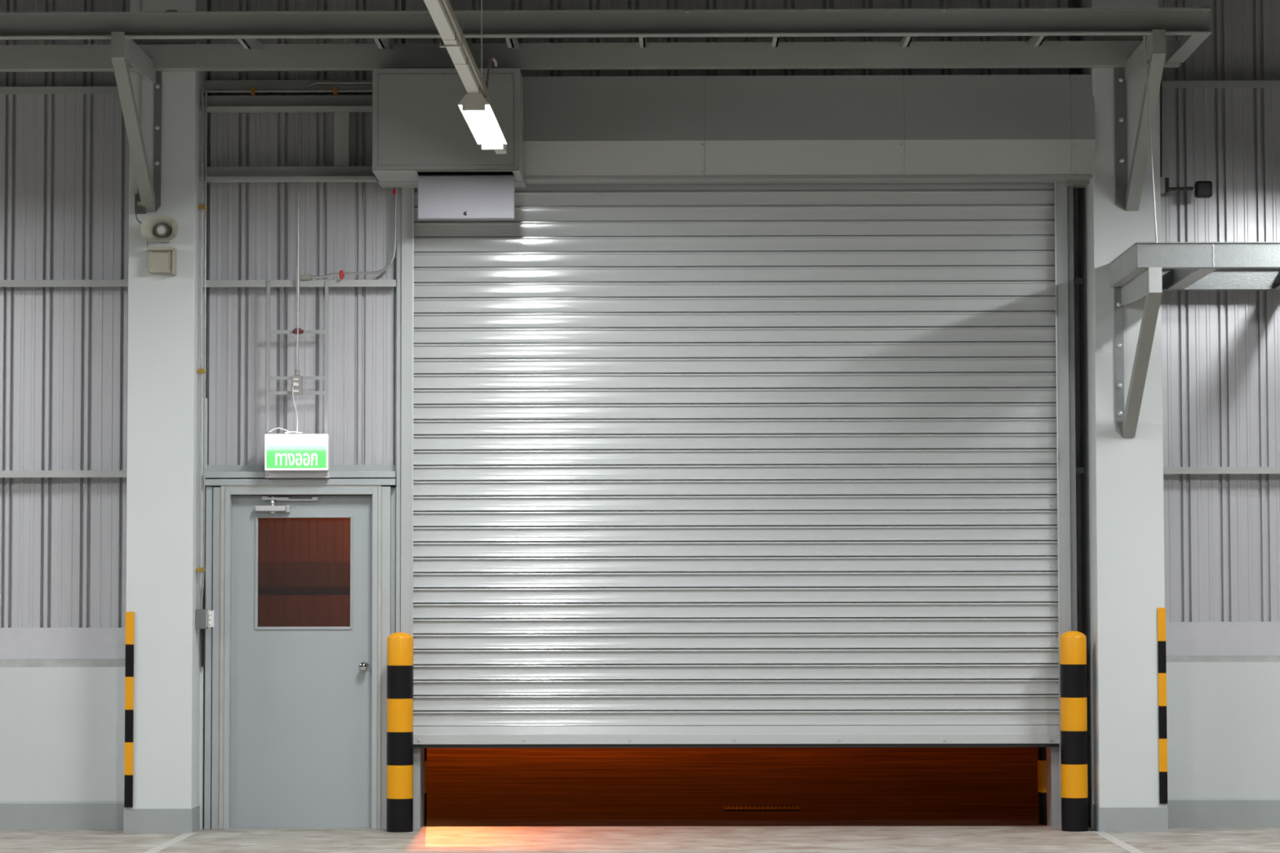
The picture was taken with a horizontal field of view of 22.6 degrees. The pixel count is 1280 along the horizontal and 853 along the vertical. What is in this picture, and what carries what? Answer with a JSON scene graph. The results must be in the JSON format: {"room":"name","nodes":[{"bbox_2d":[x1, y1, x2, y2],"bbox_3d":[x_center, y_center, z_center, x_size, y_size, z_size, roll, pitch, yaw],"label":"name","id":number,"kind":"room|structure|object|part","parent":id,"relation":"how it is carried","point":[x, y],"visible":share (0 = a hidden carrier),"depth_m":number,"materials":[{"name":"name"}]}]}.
{"room":"warehouse interior","nodes":[
{"label":"warehouse interior","id":0,"kind":"room"},
{"bbox_2d":[0,666,124,801],"bbox_3d":[-8.464,2.031,20.199,10.643,1.011,0.320,0,-3,1],"label":"wall","id":1,"kind":"structure","parent":0,"point":[62,729],"depth_m":19.99,"materials":[{"name":"paint"}]},
{"bbox_2d":[0,801,124,830],"bbox_3d":[-8.465,2.438,20.011,10.643,0.177,0.013,0,-3,1],"label":"baseboard","id":2,"kind":"structure","parent":1,"relation":"attached to","point":[14,815],"depth_m":19.95,"materials":[{"name":"paint"}]},
{"bbox_2d":[0,658,124,666],"bbox_3d":[-8.465,1.500,20.204,10.643,0.049,0.269,0,-3,1],"label":"coping","id":3,"kind":"object","parent":1,"relation":"on","point":[73,662],"depth_m":20.05},
{"bbox_2d":[0,0,1279,632],"bbox_3d":[0.208,-1.971,20.476,28.000,9.000,0.364,0,-3,1],"label":"wall","id":4,"kind":"structure","parent":0,"point":[64,157],"depth_m":20.26,"materials":[{"name":"grey metal"}]},
{"bbox_2d":[0,86,118,93],"bbox_3d":[-8.504,-2.109,20.326,10.580,0.047,0.137,0,-3,1],"label":"girt","id":5,"kind":"object","parent":4,"relation":"attached to","point":[3,90],"visible":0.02,"depth_m":20.21,"materials":[{"name":"grey metal"}]},
{"bbox_2d":[0,627,125,659],"bbox_3d":[-8.466,1.376,20.168,10.643,0.196,0.070,0,-3,1],"label":"flashing","id":6,"kind":"object","parent":4,"relation":"attached to","point":[15,643],"depth_m":20.09,"materials":[{"name":"grey metal"}]},
{"bbox_2d":[0,470,126,477],"bbox_3d":[-8.498,0.313,20.192,10.584,0.044,0.137,0,-3,1],"label":"girt","id":7,"kind":"object","parent":4,"relation":"attached to","point":[3,473],"visible":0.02,"depth_m":20.07,"materials":[{"name":"grey metal"}]},
{"bbox_2d":[0,279,128,287],"bbox_3d":[-8.502,-0.886,20.258,10.580,0.044,0.137,0,-3,1],"label":"girt","id":8,"kind":"object","parent":4,"relation":"attached to","point":[3,283],"visible":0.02,"depth_m":20.14,"materials":[{"name":"grey metal"}]},
{"bbox_2d":[199,94,372,112],"bbox_3d":[-2.193,-2.031,20.181,1.156,0.106,0.270,0,-3,1],"label":"beam","id":9,"kind":"structure","parent":4,"relation":"attached to","point":[320,103],"depth_m":20.14,"materials":[{"name":"grey metal"}]},
{"bbox_2d":[251,86,255,94],"bbox_3d":[-2.433,-2.112,20.133,0.024,0.048,0.041,0,-3,1],"label":"clamp","id":10,"kind":"object","parent":9,"relation":"attached to","point":[253,88],"visible":1,"depth_m":20.12,"materials":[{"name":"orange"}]},
{"bbox_2d":[200,88,372,92],"bbox_3d":[-2.203,-2.117,20.126,1.134,0.028,0.027,0,-3,1],"label":"conduit","id":11,"kind":"object","parent":9,"relation":"attached to","point":[205,90],"visible":0.85,"depth_m":20.12,"materials":[{"name":"metal"}]},
{"bbox_2d":[333,86,337,94],"bbox_3d":[-1.915,-2.113,20.127,0.024,0.048,0.041,0,-3,1],"label":"clamp","id":12,"kind":"object","parent":9,"relation":"attached to","point":[335,88],"visible":1,"depth_m":20.11,"materials":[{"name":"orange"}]},
{"bbox_2d":[199,166,377,182],"bbox_3d":[-2.209,-1.584,20.157,1.117,0.098,0.270,0,-3,1],"label":"beam","id":13,"kind":"structure","parent":4,"relation":"attached to","point":[214,174],"depth_m":20.12,"materials":[{"name":"grey metal"}]},
{"bbox_2d":[295,112,302,369],"bbox_3d":[-2.147,-1.187,20.134,0.023,1.679,0.109,0,-3,1],"label":"conduit","id":14,"kind":"object","parent":13,"relation":"attached to","point":[300,113],"visible":1,"depth_m":20.07,"materials":[{"name":"metal"}]},
{"bbox_2d":[333,111,350,166],"bbox_3d":[-1.878,-1.814,20.181,0.092,0.359,0.060,0,-3,1],"label":"strut","id":15,"kind":"object","parent":13,"relation":"on","point":[342,119],"visible":1,"depth_m":20.15,"materials":[{"name":"grey paint"}]},
{"bbox_2d":[204,80,372,93],"bbox_3d":[-2.149,-2.149,20.281,1.266,0.081,0.097,0,-3,1],"label":"girt","id":16,"kind":"object","parent":4,"relation":"attached to","point":[208,84],"visible":0.55,"depth_m":20.23,"materials":[{"name":"grey metal"}]},
{"bbox_2d":[202,279,396,287],"bbox_3d":[-2.150,-0.897,20.192,1.234,0.044,0.137,0,-3,1],"label":"girt","id":17,"kind":"object","parent":4,"relation":"attached to","point":[392,282],"visible":0.95,"depth_m":20.12,"materials":[{"name":"grey metal"}]},
{"bbox_2d":[266,280,328,434],"bbox_3d":[-2.151,-0.308,20.082,0.387,1.221,0.017,0,-3,1],"label":"hanger","id":18,"kind":"object","parent":17,"relation":"hanging from","point":[325,331],"visible":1,"depth_m":20.08,"materials":[{"name":"grey"}]},
{"bbox_2d":[264,433,329,478],"bbox_3d":[-2.140,0.184,19.976,0.400,0.271,0.136,0,-3,1],"label":"exit sign","id":19,"kind":"object","parent":18,"relation":"hanging from","point":[307,455],"visible":1,"depth_m":19.91,"materials":[{"name":"white plastic"}]},
{"bbox_2d":[269,427,302,433],"bbox_3d":[-2.212,0.025,19.978,0.206,0.039,0.016,0,-3,1],"label":"cable","id":20,"kind":"object","parent":19,"relation":"on","point":[276,428],"visible":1,"depth_m":19.97,"materials":[{"name":"white plastic"}]},
{"bbox_3d":[-2.138,0.159,19.913,0.375,0.203,0.002,0,-3,1],"label":"panel","id":21,"kind":"part","parent":19,"relation":"part of","materials":[{"name":"green"}]},
{"bbox_3d":[-2.140,0.299,20.007,0.398,0.046,0.060,0,-3,1],"label":"mounting plate","id":22,"kind":"part","parent":19,"relation":"part of","materials":[{"name":"grey"}]},
{"bbox_2d":[291,369,302,394],"bbox_3d":[-2.148,-0.280,20.031,0.065,0.153,0.083,0,-3,1],"label":"box","id":23,"kind":"object","parent":18,"relation":"attached to","point":[296,380],"visible":1,"depth_m":20.02,"materials":[{"name":"grey"}]},
{"bbox_2d":[292,386,297,433],"bbox_3d":[-2.158,-0.110,20.004,0.017,0.304,0.049,-2,-4,33],"label":"cable","id":24,"kind":"object","parent":23,"relation":"hanging from","point":[293,386],"visible":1,"depth_m":20.01,"materials":[{"name":"white plastic"}]},
{"bbox_2d":[293,328,303,334],"bbox_3d":[-2.145,-0.598,20.066,0.064,0.036,0.048,0,-3,1],"label":"clamp","id":25,"kind":"object","parent":18,"relation":"attached to","point":[300,331],"visible":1,"depth_m":20.07,"materials":[{"name":"red"}]},
{"bbox_2d":[300,274,312,279],"bbox_3d":[-2.101,-0.937,20.150,0.067,0.034,0.110,0,-3,1],"label":"junction box","id":26,"kind":"object","parent":17,"relation":"on","point":[303,277],"visible":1,"depth_m":20.09,"materials":[{"name":"grey"}]},
{"bbox_2d":[338,270,344,279],"bbox_3d":[-1.872,-0.951,20.089,0.030,0.054,0.058,0,-3,1],"label":"clamp","id":27,"kind":"object","parent":17,"relation":"on","point":[341,274],"visible":1,"depth_m":20.07,"materials":[{"name":"red"}]},
{"bbox_2d":[204,471,396,479],"bbox_3d":[-2.128,0.305,20.115,1.195,0.039,0.155,0,-3,1],"label":"lintel","id":28,"kind":"object","parent":4,"relation":"attached to","point":[351,474],"visible":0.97,"depth_m":20.04,"materials":[{"name":"paint"}]},
{"bbox_2d":[207,464,395,496],"bbox_3d":[-2.131,1.407,20.152,1.277,2.329,0.049,0,-3,1],"label":"surround","id":29,"kind":"object","parent":4,"relation":"attached to","point":[333,468],"visible":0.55,"depth_m":20.19,"materials":[{"name":"paint"}]},
{"bbox_2d":[204,478,396,486],"bbox_3d":[-2.128,0.352,20.110,1.195,0.040,0.159,0,-3,1],"label":"lintel","id":30,"kind":"object","parent":29,"relation":"attached to","point":[383,482],"visible":1,"depth_m":20.03,"materials":[{"name":"paint"}]},
{"bbox_2d":[218,484,383,830],"bbox_3d":[-2.120,1.440,20.050,1.010,2.150,0.150,0,-3,1],"label":"door","id":31,"kind":"structure","parent":29,"relation":"attached to","point":[300,731],"depth_m":20.04,"materials":[{"name":"paint"}]},
{"bbox_3d":[-2.197,0.453,20.082,0.348,0.026,0.035,0,-3,1],"label":"closer arm","id":32,"kind":"part","parent":31,"relation":"part of","materials":[{"name":"silver metal"}]},
{"bbox_2d":[257,517,350,626],"bbox_3d":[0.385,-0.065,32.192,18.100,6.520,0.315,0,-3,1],"label":"window","id":33,"kind":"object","parent":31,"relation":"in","point":[304,563],"visible":0.05,"depth_m":32.01,"materials":[{"name":"brown glass"}]},
{"bbox_3d":[0.390,2.422,32.063,18.100,1.540,0.300,0,-3,1],"label":"wall panel","id":34,"kind":"part","parent":33,"relation":"part of","materials":[{"name":"glass"}]},
{"bbox_3d":[0.337,1.625,32.050,18.000,0.050,0.215,0,-3,1],"label":"sill","id":35,"kind":"part","parent":33,"relation":"part of","materials":[{"name":"brown"}]},
{"bbox_3d":[0.388,1.478,32.115,18.100,0.248,0.300,0,-3,1],"label":"panel","id":36,"kind":"part","parent":33,"relation":"part of","materials":[{"name":"glass"}]},
{"bbox_3d":[-1.729,1.501,20.014,0.060,0.060,0.076,0,-3,1],"label":"knob","id":37,"kind":"part","parent":31,"relation":"part of","materials":[{"name":"silver metal"}]},
{"bbox_2d":[395,243,424,826],"bbox_3d":[-1.461,0.503,20.340,0.160,4.150,0.360,0,-3,1],"label":"reveal","id":38,"kind":"structure","parent":4,"relation":"attached to","point":[422,750],"depth_m":20.21,"materials":[{"name":"paint"}]},
{"bbox_2d":[400,74,1095,828],"bbox_3d":[0.664,0.162,19.917,4.324,4.677,0.477,0,-3,1],"label":"roller shutter","id":39,"kind":"object","parent":4,"relation":"attached to","point":[747,425],"visible":0.89,"depth_m":20.05,"materials":[{"name":"grey metal"}]},
{"bbox_3d":[-1.438,0.477,20.085,0.115,4.074,0.130,0,-3,1],"label":"guide rail","id":40,"kind":"part","parent":39,"relation":"part of","materials":[{"name":"metal"}]},
{"bbox_2d":[372,67,526,188],"bbox_3d":[-1.173,-1.840,19.781,0.907,0.634,0.767,0,-3,1],"label":"box","id":41,"kind":"object","parent":39,"relation":"attached to","point":[420,126],"visible":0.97,"depth_m":19.41,"materials":[{"name":"grey metal"}]},
{"bbox_2d":[304,81,372,89],"bbox_3d":[-1.877,-2.147,20.169,0.477,0.057,0.018,0,-3,1],"label":"conduit","id":42,"kind":"object","parent":41,"relation":"attached to","point":[308,86],"visible":0.88,"depth_m":20.16,"materials":[{"name":"metal"}]},
{"bbox_2d":[310,187,397,278],"bbox_3d":[-1.798,-1.228,20.108,0.544,0.596,0.017,0,-3,1],"label":"conduit","id":43,"kind":"object","parent":41,"relation":"attached to","point":[384,268],"visible":1,"depth_m":20.09,"materials":[{"name":"metal"}]},
{"bbox_3d":[-1.177,-1.863,19.404,0.819,0.554,0.005,0,-3,1],"label":"access panel","id":44,"kind":"part","parent":41,"relation":"part of","materials":[{"name":"metal"}]},
{"bbox_3d":[-1.170,-1.536,20.003,0.907,0.053,0.290,0,-3,1],"label":"plate","id":45,"kind":"part","parent":41,"relation":"part of","materials":[{"name":"metal"}]},
{"bbox_2d":[417,174,515,219],"bbox_3d":[-1.065,-1.407,19.622,0.594,0.270,0.055,0,-3,1],"label":"control cover","id":46,"kind":"object","parent":41,"relation":"hanging from","point":[440,197],"visible":1,"depth_m":19.60,"materials":[{"name":"silver metal"}]},
{"bbox_2d":[413,182,1058,725],"bbox_3d":[0.594,0.097,20.092,4.059,3.545,0.046,0,-3,1],"label":"curtain","id":47,"kind":"object","parent":39,"relation":"hanging from","point":[684,454],"depth_m":20.07,"materials":[{"name":"silver metal"}]},
{"bbox_3d":[0.597,1.925,19.981,4.049,0.116,0.056,0,-3,1],"label":"rail","id":48,"kind":"part","parent":39,"relation":"part of","materials":[{"name":"metal"}]},
{"bbox_2d":[523,74,1095,187],"bbox_3d":[1.048,-1.842,20.023,3.548,0.663,0.477,0,-3,1],"label":"hood","id":49,"kind":"object","parent":39,"relation":"attached to","point":[1033,131],"depth_m":19.84,"materials":[{"name":"grey metal"}]},
{"bbox_3d":[2.627,0.467,20.043,0.117,4.074,0.130,0,-3,1],"label":"guide rail","id":50,"kind":"part","parent":39,"relation":"part of","materials":[{"name":"metal"}]},
{"bbox_2d":[1046,746,1051,826],"bbox_3d":[2.662,0.493,20.297,0.155,4.150,0.360,0,-3,1],"label":"reveal","id":51,"kind":"structure","parent":4,"relation":"attached to","point":[1048,748],"depth_m":20.24,"materials":[{"name":"paint"}]},
{"bbox_2d":[1162,80,1279,88],"bbox_3d":[8.739,-2.163,20.138,10.932,0.046,0.120,0,-3,1],"label":"girt","id":52,"kind":"object","parent":4,"relation":"attached to","point":[1271,83],"visible":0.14,"depth_m":20.13,"materials":[{"name":"grey metal"}]},
{"bbox_2d":[1163,466,1279,474],"bbox_3d":[8.738,0.265,20.013,10.942,0.044,0.137,0,-3,1],"label":"girt","id":53,"kind":"object","parent":4,"relation":"attached to","point":[1166,470],"visible":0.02,"depth_m":20.00,"materials":[{"name":"grey metal"}]},
{"bbox_2d":[1165,622,1279,656],"bbox_3d":[8.710,1.319,20.010,11.003,0.213,0.030,0,-3,1],"label":"flashing","id":54,"kind":"object","parent":4,"relation":"attached to","point":[1182,638],"depth_m":20.05,"materials":[{"name":"grey metal"}]},
{"bbox_2d":[0,747,1279,852],"bbox_3d":[0.261,2.821,24.381,50.000,0.140,71.000,0,-3,1],"label":"floor","id":55,"kind":"structure","parent":0,"point":[474,787],"depth_m":21.72,"materials":[{"name":"grey concrete"}]},
{"bbox_2d":[123,0,206,833],"bbox_3d":[-2.967,-1.985,20.105,0.421,9.000,0.434,0,-3,1],"label":"column","id":56,"kind":"structure","parent":55,"relation":"on","point":[163,451],"depth_m":19.77,"materials":[{"name":"paint"}]},
{"bbox_2d":[124,612,133,807],"bbox_3d":[-3.141,1.742,19.704,0.051,1.199,0.059,0,-3,1],"label":"guard","id":57,"kind":"object","parent":56,"relation":"attached to","point":[129,659],"visible":1,"depth_m":19.68,"materials":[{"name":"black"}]},
{"bbox_2d":[111,31,161,212],"bbox_3d":[-3.034,-1.822,19.297,0.108,0.920,1.170,0,-3,1],"label":"bracket","id":58,"kind":"object","parent":56,"relation":"attached to","point":[123,50],"visible":1,"depth_m":19.38,"materials":[{"name":"grey metal"}]},
{"bbox_2d":[0,5,1211,71],"bbox_3d":[-4.730,-2.323,19.337,16.149,0.172,1.172,0,-3,1],"label":"canopy frame","id":59,"kind":"object","parent":58,"relation":"on","point":[1193,23],"visible":1,"depth_m":18.83,"materials":[{"name":"grey metal"}]},
{"bbox_3d":[-2.750,-2.425,18.793,0.060,0.036,0.117,0,-3,1],"label":"splice plate","id":60,"kind":"part","parent":59,"relation":"part of","materials":[{"name":"grey metal"}]},
{"bbox_3d":[0.277,-2.433,18.761,0.060,0.036,0.117,0,-3,1],"label":"splice plate","id":61,"kind":"part","parent":59,"relation":"part of","materials":[{"name":"grey metal"}]},
{"bbox_3d":[1.781,-2.436,18.746,0.060,0.036,0.117,0,-3,1],"label":"splice plate","id":62,"kind":"part","parent":59,"relation":"part of","materials":[{"name":"grey metal"}]},
{"bbox_2d":[1143,34,1157,243],"bbox_3d":[2.970,-1.676,18.620,0.071,1.221,0.012,0,-3,1],"label":"rod","id":63,"kind":"object","parent":59,"relation":"hanging from","point":[1144,41],"visible":1,"depth_m":18.62,"materials":[{"name":"grey metal"}]},
{"bbox_3d":[3.302,-2.440,18.730,0.060,0.036,0.117,0,-3,1],"label":"splice plate","id":64,"kind":"part","parent":59,"relation":"part of","materials":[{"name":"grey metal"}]},
{"bbox_2d":[134,189,146,213],"bbox_3d":[-3.095,-1.409,19.828,0.062,0.174,0.065,0,-3,1],"label":"box","id":65,"kind":"object","parent":56,"relation":"attached to","point":[139,209],"visible":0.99,"depth_m":19.80,"materials":[{"name":"grey"}]},
{"bbox_2d":[138,0,142,126],"bbox_3d":[-3.105,-2.721,19.915,0.014,2.552,0.015,0,-3,1],"label":"conduit","id":66,"kind":"object","parent":56,"relation":"attached to","point":[140,1],"visible":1,"depth_m":19.88,"materials":[{"name":"grey metal"}]},
{"bbox_2d":[140,215,177,242],"bbox_3d":[-2.946,-1.207,19.733,0.232,0.164,0.230,0,-3,1],"label":"speaker","id":67,"kind":"object","parent":56,"relation":"attached to","point":[158,228],"visible":1,"depth_m":19.67},
{"bbox_2d":[146,246,177,275],"bbox_3d":[-2.956,-1.021,19.768,0.169,0.163,0.140,0,-3,1],"label":"junction box","id":68,"kind":"object","parent":56,"relation":"attached to","point":[162,260],"visible":1,"depth_m":19.76,"materials":[{"name":"beige plastic"}]},
{"bbox_3d":[-2.962,-1.020,19.798,0.146,0.138,0.080,0,-3,1],"label":"lid","id":69,"kind":"part","parent":68,"relation":"part of","materials":[{"name":"beige plastic"}]},
{"bbox_2d":[195,567,205,572],"bbox_3d":[-2.730,0.890,19.866,0.052,0.028,0.080,0,-3,1],"label":"clamp","id":70,"kind":"object","parent":56,"relation":"attached to","point":[198,569],"visible":1,"depth_m":19.84,"materials":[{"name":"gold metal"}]},
{"bbox_2d":[198,81,204,608],"bbox_3d":[-2.735,-0.507,19.938,0.014,3.305,0.013,0,-3,1],"label":"conduit","id":71,"kind":"object","parent":56,"relation":"attached to","point":[202,82],"visible":1,"depth_m":19.93,"materials":[{"name":"metal"}]},
{"bbox_2d":[196,368,206,373],"bbox_3d":[-2.732,-0.344,19.934,0.052,0.028,0.080,0,-3,1],"label":"clamp","id":72,"kind":"object","parent":56,"relation":"attached to","point":[199,371],"visible":1,"depth_m":19.91,"materials":[{"name":"gold metal"}]},
{"bbox_2d":[197,204,207,208],"bbox_3d":[-2.734,-1.369,19.990,0.052,0.028,0.080,0,-3,1],"label":"clamp","id":73,"kind":"object","parent":56,"relation":"attached to","point":[200,206],"visible":1,"depth_m":19.96,"materials":[{"name":"gold metal"}]},
{"bbox_2d":[199,397,207,829],"bbox_3d":[-2.736,1.167,20.071,0.033,2.700,0.150,0,-3,1],"label":"strip","id":74,"kind":"object","parent":56,"relation":"attached to","point":[202,733],"depth_m":20.02,"materials":[{"name":"paint"}]},
{"bbox_3d":[-2.730,1.250,20.011,0.019,0.499,0.040,0,-3,1],"label":"dark slot","id":75,"kind":"part","parent":74,"relation":"part of","materials":[{"name":"metal"}]},
{"bbox_2d":[200,91,207,608],"bbox_3d":[-2.721,-0.478,19.966,0.024,3.251,0.013,0,-3,1],"label":"conduit","id":76,"kind":"object","parent":56,"relation":"attached to","point":[206,92],"visible":1,"depth_m":19.96,"materials":[{"name":"metal"}]},
{"bbox_2d":[195,608,213,628],"bbox_3d":[-2.698,1.194,19.859,0.113,0.122,0.070,0,-3,1],"label":"switch box","id":77,"kind":"object","parent":56,"relation":"attached to","point":[204,618],"visible":1,"depth_m":19.83,"materials":[{"name":"grey"}]},
{"bbox_3d":[-2.666,1.193,19.854,0.050,0.103,0.040,0,-3,1],"label":"plate","id":78,"kind":"part","parent":77,"relation":"part of","materials":[{"name":"white"}]},
{"bbox_2d":[143,832,196,852],"bbox_3d":[-2.915,1.657,4.316,0.070,0.012,30.740,0,-3,1],"label":"floor marking","id":79,"kind":"object","parent":55,"relation":"on","point":[179,838],"visible":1,"depth_m":18.82,"materials":[{"name":"grey"}]},
{"bbox_2d":[204,486,213,829],"bbox_3d":[-2.698,1.448,20.065,0.040,2.139,0.130,0,-3,1],"label":"steel post","id":80,"kind":"object","parent":55,"relation":"on","point":[209,490],"visible":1,"depth_m":20.00,"materials":[{"name":"metal"}]},
{"bbox_2d":[211,487,220,829],"bbox_3d":[-2.649,1.450,20.060,0.045,2.135,0.140,0,-3,1],"label":"steel post","id":81,"kind":"object","parent":55,"relation":"on","point":[216,491],"visible":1,"depth_m":19.99,"materials":[{"name":"metal"}]},
{"bbox_2d":[228,827,371,829],"bbox_3d":[-2.117,2.522,20.020,0.900,0.026,0.190,0,-3,1],"label":"threshold","id":82,"kind":"object","parent":55,"relation":"on","point":[230,828],"visible":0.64,"depth_m":19.93,"materials":[{"name":"metal"}]},
{"bbox_2d":[381,486,391,829],"bbox_3d":[-1.587,1.446,20.049,0.055,2.136,0.140,0,-3,1],"label":"steel post","id":83,"kind":"object","parent":55,"relation":"on","point":[386,491],"visible":0.73,"depth_m":19.99,"materials":[{"name":"metal"}]},
{"bbox_2d":[391,487,396,634],"bbox_3d":[-1.545,1.449,20.078,0.036,2.134,0.080,0,-3,1],"label":"steel post","id":84,"kind":"object","parent":55,"relation":"on","point":[393,490],"visible":0.44,"depth_m":20.07,"materials":[{"name":"metal"}]},
{"bbox_2d":[395,187,401,632],"bbox_3d":[-1.513,0.478,20.101,0.027,4.074,0.100,0,-3,1],"label":"steel post","id":85,"kind":"object","parent":55,"relation":"on","point":[399,189],"visible":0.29,"depth_m":20.09,"materials":[{"name":"metal"}]},
{"bbox_2d":[386,631,413,832],"bbox_3d":[-1.482,1.885,19.763,0.163,1.228,0.163,0,-3,1],"label":"bollard","id":86,"kind":"object","parent":55,"relation":"on","point":[399,645],"visible":1,"depth_m":19.70,"materials":[{"name":"black"}]},
{"bbox_2d":[424,748,426,825],"bbox_3d":[-1.458,1.955,20.660,0.163,1.228,0.163,0,-3,1],"label":"reveal","id":87,"kind":"object","parent":55,"relation":"on","point":[425,749],"visible":0.02,"depth_m":20.62,"materials":[{"name":"black"}]},
{"bbox_2d":[723,804,800,811],"bbox_3d":[0.843,2.646,22.181,0.522,0.010,0.500,0,-3,1],"label":"drain grate","id":88,"kind":"object","parent":55,"relation":"on","point":[726,807],"visible":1,"depth_m":22.19,"materials":[{"name":"black metal"}]},
{"bbox_2d":[1037,746,1047,824],"bbox_3d":[2.643,1.944,20.618,0.163,1.228,0.163,0,-3,1],"label":"bollard","id":89,"kind":"object","parent":55,"relation":"on","point":[1042,752],"visible":0.11,"depth_m":20.55,"materials":[{"name":"black"}]},
{"bbox_2d":[1066,186,1077,631],"bbox_3d":[2.706,0.467,20.047,0.036,4.074,0.120,0,-3,1],"label":"rail","id":90,"kind":"object","parent":55,"relation":"on","point":[1069,188],"visible":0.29,"depth_m":20.02,"materials":[{"name":"grey metal"}]},
{"bbox_2d":[1059,631,1088,831],"bbox_3d":[2.674,1.875,19.720,0.163,1.228,0.163,0,-3,1],"label":"bollard","id":91,"kind":"object","parent":55,"relation":"on","point":[1073,644],"visible":1,"depth_m":19.66,"materials":[{"name":"black"}]},
{"bbox_2d":[1093,831,1143,852],"bbox_3d":[2.645,1.643,4.259,0.070,0.012,30.740,0,-3,1],"label":"floor marking","id":92,"kind":"object","parent":55,"relation":"on","point":[1118,842],"visible":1,"depth_m":18.68,"materials":[{"name":"grey"}]},
{"bbox_2d":[1076,0,1168,831],"bbox_3d":[3.016,-1.990,20.217,0.422,9.000,0.784,0,-3,1],"label":"column","id":93,"kind":"structure","parent":55,"relation":"on","point":[1122,500],"depth_m":19.71,"materials":[{"name":"paint"}]},
{"bbox_2d":[1074,277,1082,284],"bbox_3d":[2.835,-0.923,20.423,0.140,0.038,0.140,0,-3,1],"label":"girt","id":94,"kind":"object","parent":93,"relation":"attached to","point":[1077,280],"visible":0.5,"depth_m":20.35,"materials":[{"name":"grey metal"}]},
{"bbox_2d":[1075,466,1084,473],"bbox_3d":[2.826,0.281,20.357,0.139,0.038,0.140,0,-3,1],"label":"girt","id":95,"kind":"object","parent":93,"relation":"attached to","point":[1078,469],"visible":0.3,"depth_m":20.29,"materials":[{"name":"grey metal"}]},
{"bbox_2d":[1114,266,1162,437],"bbox_3d":[2.981,-0.430,19.157,0.118,0.930,1.170,0,-3,1],"label":"bracket","id":96,"kind":"object","parent":93,"relation":"attached to","point":[1148,283],"visible":1,"depth_m":19.32,"materials":[{"name":"grey metal"}]},
{"bbox_2d":[1114,29,1165,210],"bbox_3d":[3.004,-1.825,19.234,0.140,0.920,1.170,0,-3,1],"label":"bracket","id":97,"kind":"object","parent":93,"relation":"attached to","point":[1127,197],"visible":1,"depth_m":19.49,"materials":[{"name":"grey metal"}]},
{"bbox_2d":[1160,75,1162,177],"bbox_3d":[3.258,-1.905,20.002,0.020,0.696,0.012,0,-3,1],"label":"conduit","id":98,"kind":"object","parent":93,"relation":"attached to","point":[1161,85],"visible":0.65,"depth_m":20.00,"materials":[{"name":"metal"}]},
{"bbox_2d":[1157,608,1167,804],"bbox_3d":[3.203,1.712,19.639,0.049,1.197,0.059,0,-3,1],"label":"guard","id":99,"kind":"object","parent":93,"relation":"attached to","point":[1162,657],"visible":1,"depth_m":19.61,"materials":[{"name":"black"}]},
{"bbox_2d":[1160,177,1212,198],"bbox_3d":[3.402,-1.491,19.980,0.335,0.127,0.075,0,-3,5],"label":"sensor","id":100,"kind":"object","parent":93,"relation":"attached to","point":[1202,189],"visible":0.99,"depth_m":19.95,"materials":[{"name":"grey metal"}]},
{"bbox_3d":[3.291,-1.508,19.984,0.023,0.094,0.010,0,-3,1],"label":"plate","id":101,"kind":"part","parent":100,"relation":"part of","materials":[{"name":"metal"}]},
{"bbox_3d":[3.371,-1.483,19.977,0.167,0.027,0.024,0,-3,1],"label":"arm","id":102,"kind":"part","parent":100,"relation":"part of","materials":[{"name":"metal"}]},
{"bbox_2d":[1108,241,1279,290],"bbox_3d":[4.238,-0.962,19.312,2.691,0.148,1.452,0,-3,1],"label":"canopy","id":103,"kind":"object","parent":93,"relation":"attached to","point":[1185,265],"visible":0.93,"depth_m":18.62,"materials":[{"name":"metal"}]},
{"bbox_2d":[1166,662,1279,798],"bbox_3d":[8.713,1.980,20.041,11.003,1.029,0.280,0,-3,1],"label":"wall","id":104,"kind":"structure","parent":0,"point":[1223,718],"depth_m":19.96,"materials":[{"name":"paint"}]},
{"bbox_2d":[1166,655,1279,662],"bbox_3d":[8.711,1.446,20.046,11.003,0.038,0.229,0,-3,1],"label":"coping","id":105,"kind":"object","parent":104,"relation":"on","point":[1200,658],"depth_m":20.02},
{"bbox_2d":[1167,798,1279,827],"bbox_3d":[8.712,2.393,19.872,11.003,0.186,0.013,0,-3,1],"label":"baseboard","id":106,"kind":"structure","parent":104,"relation":"attached to","point":[1182,812],"depth_m":19.92,"materials":[{"name":"paint"}]},
{"bbox_3d":[0.036,-7.367,5.212,28.000,0.100,31.600,0,-3,1],"label":"ceiling","id":107,"kind":"structure","parent":0,"visible":0},
{"bbox_2d":[423,0,506,153],"bbox_3d":[-1.150,-4.841,4.856,0.170,4.980,29.141,0,-3,1],"label":"lamp trunking","id":108,"kind":"object","parent":107,"relation":"hanging from","point":[449,33],"depth_m":16.82,"materials":[{"name":"white paint"}]},
{"bbox_3d":[-0.858,-4.218,17.368,0.006,4.850,0.007,0,-3,1],"label":"wire","id":109,"kind":"part","parent":108,"relation":"part of","materials":[{"name":"metal"}]},
{"bbox_3d":[-0.867,-1.682,17.729,0.170,0.085,1.500,0,-3,1],"label":"strip lamp","id":110,"kind":"part","parent":108,"relation":"part of","materials":[{"name":"plastic"}]},
{"bbox_2d":[484,56,497,97],"bbox_3d":[-0.829,-1.936,17.890,0.025,0.407,1.307,0,-3,0],"label":"cable","id":111,"kind":"object","parent":108,"relation":"attached to","point":[492,58],"visible":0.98,"depth_m":17.48,"materials":[{"name":"grey plastic"}]}
]}

